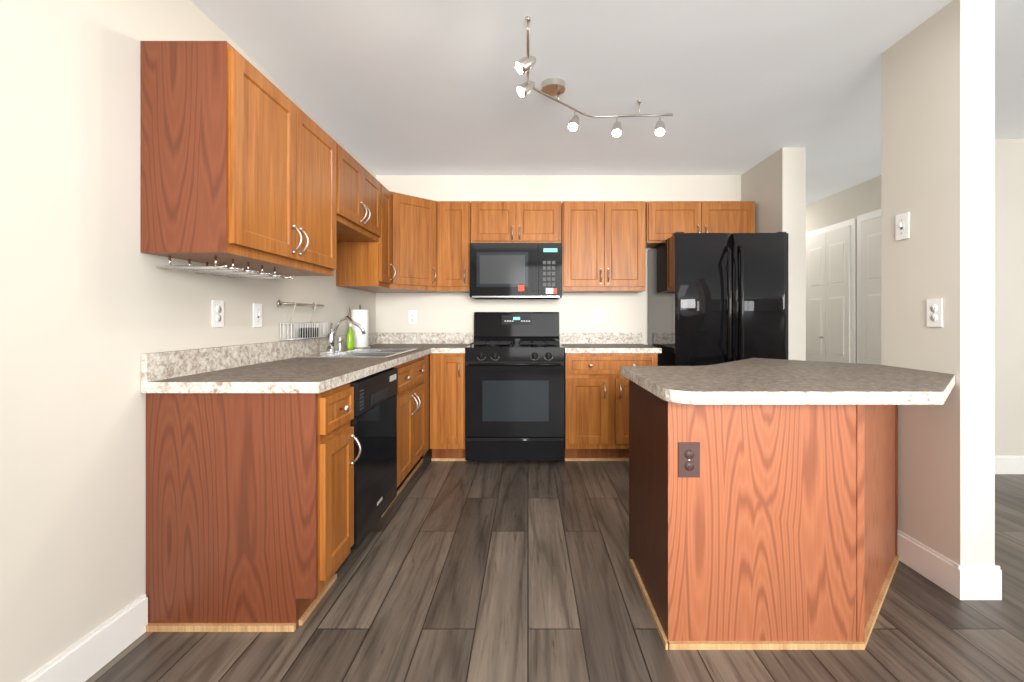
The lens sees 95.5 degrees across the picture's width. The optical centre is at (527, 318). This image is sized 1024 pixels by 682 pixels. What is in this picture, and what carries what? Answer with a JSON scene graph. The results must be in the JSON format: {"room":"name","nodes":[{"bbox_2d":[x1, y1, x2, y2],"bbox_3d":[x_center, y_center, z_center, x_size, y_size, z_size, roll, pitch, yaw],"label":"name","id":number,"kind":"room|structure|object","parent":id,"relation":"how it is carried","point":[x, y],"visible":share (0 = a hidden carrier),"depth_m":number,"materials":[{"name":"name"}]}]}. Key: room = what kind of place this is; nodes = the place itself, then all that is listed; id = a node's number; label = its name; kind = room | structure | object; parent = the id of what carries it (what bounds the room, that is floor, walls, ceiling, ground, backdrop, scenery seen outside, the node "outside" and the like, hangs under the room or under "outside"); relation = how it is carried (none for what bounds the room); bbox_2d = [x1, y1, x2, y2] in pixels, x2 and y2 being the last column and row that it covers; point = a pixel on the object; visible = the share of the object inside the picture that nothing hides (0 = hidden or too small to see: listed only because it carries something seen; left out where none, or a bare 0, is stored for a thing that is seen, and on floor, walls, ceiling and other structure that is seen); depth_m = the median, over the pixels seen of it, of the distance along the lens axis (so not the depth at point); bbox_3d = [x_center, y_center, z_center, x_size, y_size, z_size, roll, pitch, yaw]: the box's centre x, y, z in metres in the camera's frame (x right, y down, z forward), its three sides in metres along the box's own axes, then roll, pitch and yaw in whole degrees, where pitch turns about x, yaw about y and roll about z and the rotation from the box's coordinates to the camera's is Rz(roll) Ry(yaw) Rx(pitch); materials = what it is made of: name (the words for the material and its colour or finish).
{"room":"kitchen","nodes":[
{"label":"kitchen","id":0,"kind":"room"},
{"bbox_2d":[0,0,375,681],"bbox_3d":[-1.435,-0.090,0.560,0.149,2.410,7.520,0,0,0],"label":"wall","id":1,"kind":"structure","parent":0,"point":[94,302],"depth_m":1.44,"materials":[{"name":"paint"}]},
{"bbox_2d":[212,300,223,326],"bbox_3d":[-1.370,-0.022,2.057,0.008,0.118,0.072,0,0,0],"label":"outlet","id":2,"kind":"object","parent":1,"relation":"attached to","point":[217,313],"visible":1,"depth_m":2.05,"materials":[{"name":"white plastic"}]},
{"bbox_2d":[141,41,336,275],"bbox_3d":[-1.190,-0.610,2.105,0.366,0.750,0.914,0,0,0],"label":"upper cabinet","id":3,"kind":"object","parent":1,"relation":"attached to","point":[238,158],"visible":1,"depth_m":1.66,"materials":[{"name":"brown wood"}]},
{"bbox_2d":[156,255,293,278],"bbox_3d":[-1.224,-0.210,1.920,0.271,0.048,0.491,0,0,0],"label":"glass rack","id":4,"kind":"object","parent":3,"relation":"hanging from","point":[228,272],"visible":1,"depth_m":1.84,"materials":[{"name":"silver metal"}]},
{"bbox_2d":[253,304,261,326],"bbox_3d":[-1.366,-0.017,2.360,0.016,0.118,0.072,0,0,0],"label":"light switch","id":5,"kind":"object","parent":1,"relation":"attached to","point":[257,315],"visible":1,"depth_m":2.35,"materials":[{"name":"white plastic"}]},
{"bbox_2d":[277,300,326,339],"bbox_3d":[-1.326,0.006,2.770,0.092,0.222,0.500,0,0,0],"label":"basket","id":6,"kind":"object","parent":1,"relation":"attached to","point":[302,332],"visible":0.98,"depth_m":2.73,"materials":[{"name":"silver metal"}]},
{"bbox_2d":[336,142,380,241],"bbox_3d":[-1.190,-0.767,2.946,0.366,0.435,0.762,0,0,0],"label":"upper cabinet","id":7,"kind":"object","parent":1,"relation":"attached to","point":[358,202],"visible":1,"depth_m":2.90,"materials":[{"name":"brown wood"}]},
{"bbox_2d":[336,184,395,287],"bbox_3d":[-1.190,-0.610,3.458,0.366,0.750,0.259,0,0,0],"label":"upper cabinet","id":8,"kind":"object","parent":1,"relation":"attached to","point":[364,264],"visible":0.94,"depth_m":3.33,"materials":[{"name":"brown wood"}]},
{"bbox_2d":[85,447,1023,681],"bbox_3d":[2.745,1.145,2.000,8.510,0.060,10.400,0,0,0],"label":"floor","id":9,"kind":"structure","parent":0,"point":[489,571],"depth_m":1.74,"materials":[{"name":"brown wood"}]},
{"bbox_2d":[146,382,357,631],"bbox_3d":[-1.058,0.690,1.827,0.630,0.850,0.342,0,0,0],"label":"base cabinet","id":10,"kind":"object","parent":9,"relation":"on","point":[249,512],"depth_m":1.67,"materials":[{"name":"brown wood"}]},
{"bbox_2d":[141,333,473,392],"bbox_3d":[-0.928,0.195,2.924,0.889,0.139,2.548,0,0,0],"label":"countertop","id":11,"kind":"structure","parent":10,"relation":"on","point":[274,367],"depth_m":2.02,"materials":[{"name":"stone"}]},
{"bbox_2d":[320,316,365,353],"bbox_3d":[-1.160,0.099,2.989,0.250,0.235,0.257,0,0,0],"label":"faucet","id":12,"kind":"object","parent":11,"relation":"on","point":[331,334],"visible":1,"depth_m":2.96,"materials":[{"name":"silver metal"}]},
{"bbox_2d":[296,349,417,357],"bbox_3d":[-1.055,0.307,3.000,0.520,0.181,0.720,0,0,0],"label":"sink","id":13,"kind":"object","parent":11,"relation":"in","point":[366,353],"visible":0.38,"depth_m":2.99,"materials":[{"name":"silver metal"}]},
{"bbox_2d":[347,320,353,348],"bbox_3d":[-1.270,0.114,3.330,0.047,0.205,0.072,0,0,0],"label":"soap bottle","id":14,"kind":"object","parent":13,"relation":"on","point":[350,339],"visible":0.94,"depth_m":3.30,"materials":[{"name":"green plastic"}]},
{"bbox_2d":[349,305,369,348],"bbox_3d":[-1.275,0.059,3.530,0.150,0.329,0.150,0,0,0],"label":"paper towel holder","id":15,"kind":"object","parent":11,"relation":"on","point":[361,318],"visible":0.77,"depth_m":3.48,"materials":[{"name":"silver metal"}]},
{"bbox_2d":[347,368,397,556],"bbox_3d":[-1.037,0.692,2.310,0.612,0.837,0.612,0,0,0],"label":"dishwasher","id":16,"kind":"object","parent":9,"relation":"on","point":[373,422],"visible":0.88,"depth_m":2.22,"materials":[{"name":"black metal"}]},
{"bbox_2d":[358,355,425,515],"bbox_3d":[-1.058,0.690,2.994,0.630,0.850,0.743,0,0,0],"label":"base cabinet","id":17,"kind":"object","parent":9,"relation":"on","point":[411,396],"depth_m":2.96,"materials":[{"name":"brown wood"}]},
{"bbox_2d":[426,354,429,451],"bbox_3d":[-1.058,0.690,3.777,0.630,0.850,0.825,0,0,0],"label":"base cabinet","id":18,"kind":"object","parent":9,"relation":"on","point":[427,356],"depth_m":3.53,"materials":[{"name":"brown wood"}]},
{"bbox_2d":[430,353,465,460],"bbox_3d":[-0.622,0.690,3.862,0.271,0.850,0.673,0,0,0],"label":"base cabinet","id":19,"kind":"object","parent":9,"relation":"on","point":[447,407],"visible":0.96,"depth_m":3.57,"materials":[{"name":"brown wood"}]},
{"bbox_2d":[465,312,563,461],"bbox_3d":[-0.100,0.527,3.835,0.758,1.175,0.690,0,0,0],"label":"range","id":20,"kind":"object","parent":9,"relation":"on","point":[514,388],"visible":1,"depth_m":3.54,"materials":[{"name":"black metal"}]},
{"bbox_2d":[564,353,657,460],"bbox_3d":[0.645,0.690,3.862,0.710,0.850,0.673,0,0,0],"label":"base cabinet","id":21,"kind":"object","parent":9,"relation":"on","point":[596,406],"visible":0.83,"depth_m":3.57,"materials":[{"name":"brown wood"}]},
{"bbox_2d":[559,333,661,352],"bbox_3d":[0.654,0.195,3.881,0.741,0.139,0.633,0,0,0],"label":"countertop","id":22,"kind":"structure","parent":21,"relation":"on","point":[600,342],"depth_m":4.18,"materials":[{"name":"stone"}]},
{"bbox_2d":[648,232,787,365],"bbox_3d":[1.490,0.239,3.748,0.830,1.752,0.843,0,0,0],"label":"refrigerator","id":23,"kind":"object","parent":9,"relation":"on","point":[716,298],"visible":0.6,"depth_m":3.39,"materials":[{"name":"black metal"}]},
{"bbox_2d":[629,380,898,649],"bbox_3d":[1.098,0.690,2.108,1.267,0.850,1.084,0,0,0],"label":"base cabinet","id":24,"kind":"object","parent":9,"relation":"on","point":[773,527],"visible":0.73,"depth_m":1.58,"materials":[{"name":"brown wood"}]},
{"bbox_2d":[678,442,699,476],"bbox_3d":[0.546,0.478,1.575,0.072,0.118,0.008,0,0,0],"label":"outlet","id":25,"kind":"object","parent":24,"relation":"attached to","point":[688,459],"visible":1,"depth_m":1.57,"materials":[{"name":"brown plastic"}]},
{"bbox_2d":[621,358,954,403],"bbox_3d":[1.082,0.244,2.057,1.284,0.039,1.247,0,0,0],"label":"countertop","id":26,"kind":"structure","parent":24,"relation":"on","point":[762,381],"depth_m":1.64,"materials":[{"name":"laminate"}]},
{"bbox_2d":[376,175,740,344],"bbox_3d":[0.275,-0.090,4.260,3.299,2.410,0.120,0,0,0],"label":"wall","id":27,"kind":"structure","parent":0,"point":[454,312],"depth_m":4.20,"materials":[{"name":"paint"}]},
{"bbox_2d":[351,191,442,292],"bbox_3d":[-1.063,-0.610,3.894,0.619,0.750,0.608,0,0,0],"label":"upper cabinet","id":28,"kind":"object","parent":27,"relation":"attached to","point":[414,241],"visible":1,"depth_m":3.73,"materials":[{"name":"brown wood"}]},
{"bbox_2d":[409,311,416,323],"bbox_3d":[-1.040,-0.015,4.195,0.072,0.118,0.008,0,0,0],"label":"outlet","id":29,"kind":"object","parent":27,"relation":"attached to","point":[412,317],"visible":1,"depth_m":4.19,"materials":[{"name":"white plastic"}]},
{"bbox_2d":[437,201,470,292],"bbox_3d":[-0.625,-0.610,4.015,0.277,0.750,0.366,0,0,0],"label":"upper cabinet","id":30,"kind":"object","parent":27,"relation":"attached to","point":[453,241],"visible":0.96,"depth_m":3.88,"materials":[{"name":"brown wood"}]},
{"bbox_2d":[471,201,560,242],"bbox_3d":[-0.100,-0.807,4.015,0.760,0.355,0.366,0,0,0],"label":"upper cabinet","id":31,"kind":"object","parent":27,"relation":"attached to","point":[515,221],"visible":1,"depth_m":3.88,"materials":[{"name":"brown wood"}]},
{"bbox_2d":[470,243,561,298],"bbox_3d":[-0.100,-0.398,3.982,0.754,0.445,0.433,0,0,0],"label":"microwave","id":32,"kind":"object","parent":31,"relation":"attached to","point":[515,270],"visible":1,"depth_m":3.80,"materials":[{"name":"black"}]},
{"bbox_2d":[594,311,601,323],"bbox_3d":[0.632,-0.015,4.195,0.072,0.118,0.008,0,0,0],"label":"outlet","id":33,"kind":"object","parent":27,"relation":"attached to","point":[597,317],"visible":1,"depth_m":4.19,"materials":[{"name":"white plastic"}]},
{"bbox_2d":[561,201,645,292],"bbox_3d":[0.636,-0.610,4.015,0.697,0.750,0.366,0,0,0],"label":"upper cabinet","id":34,"kind":"object","parent":27,"relation":"attached to","point":[603,246],"visible":1,"depth_m":3.88,"materials":[{"name":"brown wood"}]},
{"bbox_2d":[646,201,754,247],"bbox_3d":[1.448,-0.810,4.015,0.905,0.350,0.366,0,0,0],"label":"upper cabinet","id":35,"kind":"object","parent":27,"relation":"attached to","point":[665,220],"visible":0.62,"depth_m":3.88,"materials":[{"name":"brown wood"}]},
{"bbox_2d":[190,0,1023,204],"bbox_3d":[2.745,-1.325,2.000,8.510,0.060,10.400,0,0,0],"label":"ceiling","id":36,"kind":"structure","parent":0,"point":[429,87],"depth_m":2.50,"materials":[{"name":"paint"}]},
{"bbox_2d":[515,16,672,137],"bbox_3d":[0.397,-1.184,2.363,0.917,0.219,0.866,0,0,0],"label":"track light","id":37,"kind":"object","parent":36,"relation":"attached to","point":[550,87],"visible":1,"depth_m":2.54,"materials":[{"name":"silver metal"}]},
{"bbox_2d":[741,147,805,360],"bbox_3d":[2.012,-0.090,5.357,0.176,2.410,3.685,0,0,0],"label":"wall","id":38,"kind":"structure","parent":0,"point":[773,186],"depth_m":3.52,"materials":[{"name":"paint"}]},
{"bbox_2d":[806,175,880,362],"bbox_3d":[3.240,-0.090,5.275,0.120,2.410,3.850,0,0,0],"label":"wall","id":39,"kind":"structure","parent":0,"point":[855,201],"depth_m":4.63,"materials":[{"name":"paint"}]},
{"bbox_2d":[806,225,849,362],"bbox_3d":[3.147,0.098,4.915,0.062,2.025,0.710,0,0,0],"label":"bifold door","id":40,"kind":"structure","parent":39,"relation":"in","point":[828,296],"depth_m":4.87,"materials":[{"name":"white wood"}]},
{"bbox_2d":[806,218,855,362],"bbox_3d":[3.169,0.070,4.915,0.018,2.090,0.830,0,0,0],"label":"door frame","id":41,"kind":"structure","parent":39,"relation":"attached to","point":[851,223],"depth_m":4.53,"materials":[{"name":"white wood"}]},
{"bbox_2d":[857,209,880,363],"bbox_3d":[3.168,0.065,4.010,0.020,2.100,0.910,0,0,0],"label":"door frame","id":42,"kind":"structure","parent":39,"relation":"attached to","point":[868,216],"depth_m":4.43,"materials":[{"name":"white wood"}]},
{"bbox_2d":[861,216,880,364],"bbox_3d":[3.160,0.098,4.010,0.036,2.025,0.780,0,0,0],"label":"hall door","id":43,"kind":"structure","parent":39,"relation":"in","point":[870,291],"depth_m":4.26,"materials":[{"name":"white wood"}]},
{"bbox_2d":[881,0,994,564],"bbox_3d":[1.796,-0.090,2.064,0.137,2.410,0.415,0,0,0],"label":"wall","id":44,"kind":"structure","parent":0,"point":[938,126],"depth_m":1.92,"materials":[{"name":"paint"}]},
{"bbox_2d":[896,212,908,240],"bbox_3d":[1.718,-0.424,2.141,0.016,0.118,0.072,0,0,0],"label":"light switch","id":45,"kind":"object","parent":44,"relation":"attached to","point":[902,226],"visible":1,"depth_m":2.14,"materials":[{"name":"white plastic"}]},
{"bbox_2d":[927,299,942,326],"bbox_3d":[1.722,-0.025,1.971,0.008,0.118,0.072,0,0,0],"label":"outlet","id":46,"kind":"object","parent":44,"relation":"attached to","point":[934,312],"visible":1,"depth_m":1.97,"materials":[{"name":"white plastic"}]},
{"bbox_2d":[897,530,1001,599],"bbox_3d":[1.796,1.050,2.064,0.165,0.130,0.443,0,0,0],"label":"baseboard","id":47,"kind":"structure","parent":44,"relation":"attached to","point":[970,582],"depth_m":1.88,"materials":[{"name":"white wood"}]},
{"bbox_2d":[995,139,1023,454],"bbox_3d":[5.150,-0.090,3.410,3.700,2.410,0.120,0,0,0],"label":"wall","id":48,"kind":"structure","parent":0,"point":[1009,296],"depth_m":3.35,"materials":[{"name":"paint"}]},
{"bbox_2d":[995,455,1023,473],"bbox_3d":[5.150,1.050,3.343,3.700,0.130,0.014,0,0,0],"label":"baseboard","id":49,"kind":"structure","parent":48,"relation":"attached to","point":[1009,464],"depth_m":3.34,"materials":[{"name":"white wood"}]}
]}

